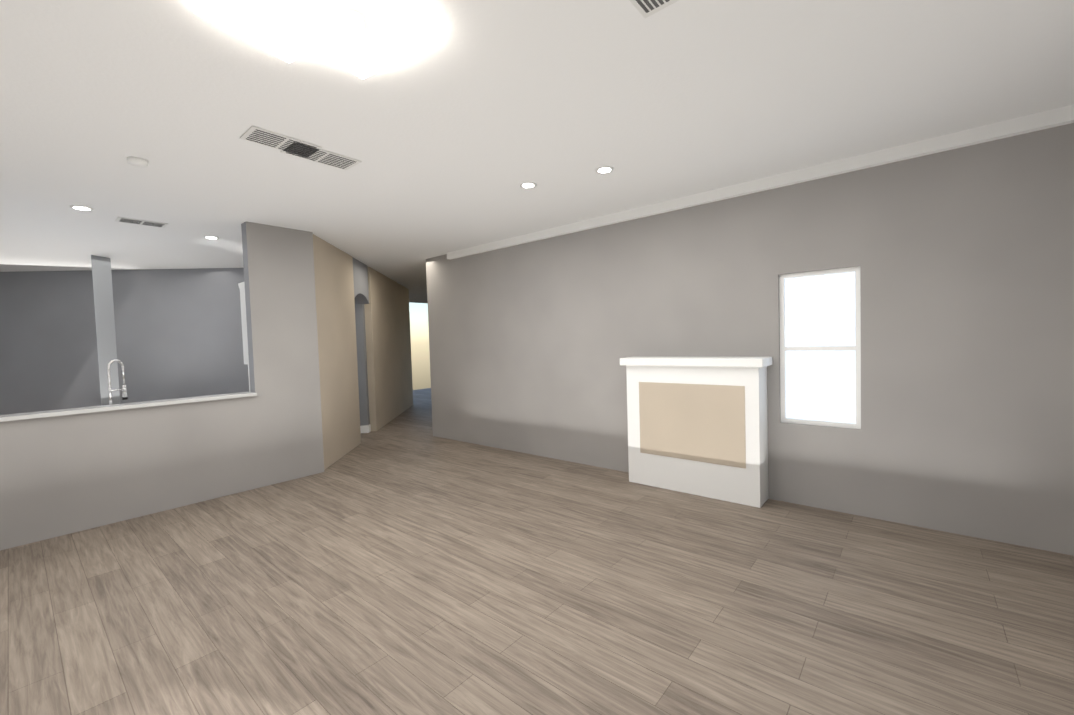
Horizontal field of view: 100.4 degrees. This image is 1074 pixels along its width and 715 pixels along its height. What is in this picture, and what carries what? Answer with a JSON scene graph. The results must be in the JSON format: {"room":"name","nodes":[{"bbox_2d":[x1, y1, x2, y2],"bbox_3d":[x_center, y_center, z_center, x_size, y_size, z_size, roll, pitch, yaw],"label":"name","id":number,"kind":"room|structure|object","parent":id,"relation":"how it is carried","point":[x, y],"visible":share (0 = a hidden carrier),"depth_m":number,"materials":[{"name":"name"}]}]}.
{"room":"living room","nodes":[
{"label":"living room","id":0,"kind":"room"},
{"bbox_2d":[91,255,119,405],"bbox_3d":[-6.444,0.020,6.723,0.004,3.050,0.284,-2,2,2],"label":"column","id":1,"kind":"structure","parent":0,"point":[104,310],"depth_m":6.69,"materials":[{"name":"grey paint"}]},
{"bbox_2d":[0,222,323,549],"bbox_3d":[-4.103,0.043,4.244,0.160,3.050,3.924,0,3,40],"label":"wall","id":2,"kind":"structure","parent":0,"point":[65,475],"depth_m":4.75,"materials":[{"name":"paint"}]},
{"bbox_2d":[0,392,256,421],"bbox_3d":[-4.124,0.482,4.216,0.255,0.035,2.570,0,3,40],"label":"sill ledge","id":3,"kind":"object","parent":2,"relation":"on","point":[38,414],"visible":0.93,"depth_m":4.26,"materials":[{"name":"grey stone"}]},
{"bbox_2d":[0,268,369,425],"bbox_3d":[-6.768,-0.017,7.931,7.260,3.050,0.120,-2,2,-5],"label":"wall","id":4,"kind":"structure","parent":0,"point":[178,332],"depth_m":7.83,"materials":[{"name":"grey paint"}]},
{"bbox_2d":[238,282,248,364],"bbox_3d":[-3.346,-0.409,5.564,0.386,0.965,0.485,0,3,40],"label":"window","id":5,"kind":"structure","parent":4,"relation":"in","point":[241,285],"depth_m":5.36,"materials":[{"name":"white"}]},
{"bbox_2d":[364,424,370,432],"bbox_3d":[-3.101,1.313,8.275,0.102,0.140,0.107,0,3,40],"label":"baseboard","id":6,"kind":"structure","parent":4,"relation":"attached to","point":[365,429],"depth_m":8.21,"materials":[{"name":"white"}]},
{"bbox_2d":[313,234,368,469],"bbox_3d":[-3.068,-0.092,6.920,0.310,3.050,2.503,-2,2,-5],"label":"wall","id":7,"kind":"structure","parent":0,"point":[336,333],"depth_m":6.47,"materials":[{"name":"paint"}]},
{"bbox_2d":[364,267,412,431],"bbox_3d":[-0.613,-0.255,9.177,7.764,3.050,4.651,0,3,40],"label":"wall","id":8,"kind":"structure","parent":0,"point":[388,350],"depth_m":9.34,"materials":[{"name":"beige paint"}]},
{"bbox_2d":[0,388,1073,714],"bbox_3d":[-2.831,1.492,6.027,14.700,0.060,21.000,0,3,40],"label":"floor","id":9,"kind":"structure","parent":0,"point":[406,562],"depth_m":2.72,"materials":[{"name":"brown wood"}]},
{"bbox_2d":[620,357,772,507],"bbox_3d":[1.593,0.687,4.614,1.447,1.378,0.358,0,3,40],"label":"fireplace","id":10,"kind":"object","parent":9,"relation":"on","point":[698,426],"visible":1,"depth_m":4.43,"materials":[{"name":"white wood"}]},
{"bbox_3d":[-4.378,1.099,4.786,0.953,0.915,4.046,0,3,40],"label":"sink","id":11,"kind":"object","parent":9,"relation":"on","visible":0},
{"bbox_2d":[107,360,127,404],"bbox_3d":[-4.208,0.334,4.449,0.144,0.626,0.216,0,3,40],"label":"faucet","id":12,"kind":"object","parent":11,"relation":"on","point":[124,392],"visible":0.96,"depth_m":4.45,"materials":[{"name":"silver metal"}]},
{"bbox_2d":[0,0,1073,302],"bbox_3d":[-2.768,-1.634,5.771,15.120,0.100,21.000,0,3,40],"label":"ceiling","id":13,"kind":"structure","parent":0,"point":[466,124],"depth_m":2.80,"materials":[{"name":"white paint"}]},
{"bbox_2d":[69,205,93,210],"bbox_3d":[-4.497,-1.475,4.424,0.170,0.007,0.170,0,3,40],"label":"recessed light","id":14,"kind":"object","parent":13,"relation":"in","point":[83,208],"visible":0.96,"depth_m":4.42,"materials":[{"name":"white glass"}]},
{"bbox_2d":[127,157,147,166],"bbox_3d":[-2.998,-1.469,3.362,0.120,0.030,0.120,0,3,40],"label":"smoke detector","id":15,"kind":"object","parent":13,"relation":"attached to","point":[138,161],"visible":1,"depth_m":3.34,"materials":[{"name":"white plastic"}]},
{"bbox_2d":[115,217,167,227],"bbox_3d":[-4.386,-1.498,4.974,0.220,0.009,0.420,0,3,40],"label":"ceiling vent","id":16,"kind":"object","parent":13,"relation":"in","point":[140,222],"visible":1,"depth_m":4.95,"materials":[{"name":"white metal"}]},
{"bbox_2d":[203,236,218,238],"bbox_3d":[-4.176,-1.536,5.742,0.170,0.007,0.170,0,3,40],"label":"recessed light","id":17,"kind":"object","parent":13,"relation":"in","point":[209,237],"visible":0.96,"depth_m":5.72,"materials":[{"name":"white"}]},
{"bbox_2d":[240,126,321,156],"bbox_3d":[-1.792,-1.508,3.148,0.250,0.009,0.450,0,3,40],"label":"ceiling vent","id":18,"kind":"object","parent":13,"relation":"in","point":[264,137],"visible":0.98,"depth_m":3.10,"materials":[{"name":"white metal"}]},
{"bbox_2d":[193,0,437,78],"bbox_3d":[-0.934,-1.464,1.952,0.702,0.060,0.681,0,3,30],"label":"ceiling fixture","id":19,"kind":"object","parent":13,"relation":"attached to","point":[272,13],"visible":0.98,"depth_m":1.98,"materials":[{"name":"white"}]},
{"bbox_2d":[280,142,361,169],"bbox_3d":[-1.631,-1.523,3.400,0.250,0.009,0.500,0,3,40],"label":"ceiling vent","id":20,"kind":"object","parent":13,"relation":"in","point":[329,158],"visible":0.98,"depth_m":3.41,"materials":[{"name":"white metal"}]},
{"bbox_2d":[520,182,536,187],"bbox_3d":[-0.081,-1.601,4.165,0.160,0.007,0.160,0,3,40],"label":"recessed light","id":21,"kind":"object","parent":13,"relation":"in","point":[528,185],"visible":1,"depth_m":4.16,"materials":[{"name":"white glass"}]},
{"bbox_2d":[595,166,613,173],"bbox_3d":[0.580,-1.610,3.848,0.160,0.007,0.160,0,3,40],"label":"recessed light","id":22,"kind":"object","parent":13,"relation":"in","point":[604,169],"visible":1,"depth_m":3.84,"materials":[{"name":"white glass"}]},
{"bbox_2d":[629,0,678,17],"bbox_3d":[0.420,-1.524,1.791,0.200,0.009,0.450,0,3,40],"label":"ceiling vent","id":23,"kind":"object","parent":13,"relation":"in","point":[646,8],"visible":1,"depth_m":1.95,"materials":[{"name":"white metal"}]},
{"bbox_2d":[426,123,1073,555],"bbox_3d":[1.016,-0.160,5.384,7.400,3.050,0.150,0,3,40],"label":"wall","id":24,"kind":"structure","parent":0,"point":[962,257],"depth_m":3.80,"materials":[{"name":"paint"}]},
{"bbox_2d":[447,104,1073,259],"bbox_3d":[1.148,-1.627,5.033,6.750,0.100,0.070,0,3,40],"label":"crown molding","id":25,"kind":"structure","parent":24,"relation":"attached to","point":[1060,116],"depth_m":3.92,"materials":[{"name":"white wood"}]},
{"bbox_2d":[779,266,860,428],"bbox_3d":[2.564,-0.082,4.071,0.626,1.400,0.060,0,3,40],"label":"room window","id":26,"kind":"structure","parent":24,"relation":"in","point":[820,347],"depth_m":4.07,"materials":[{"name":"white glass"}]}
]}

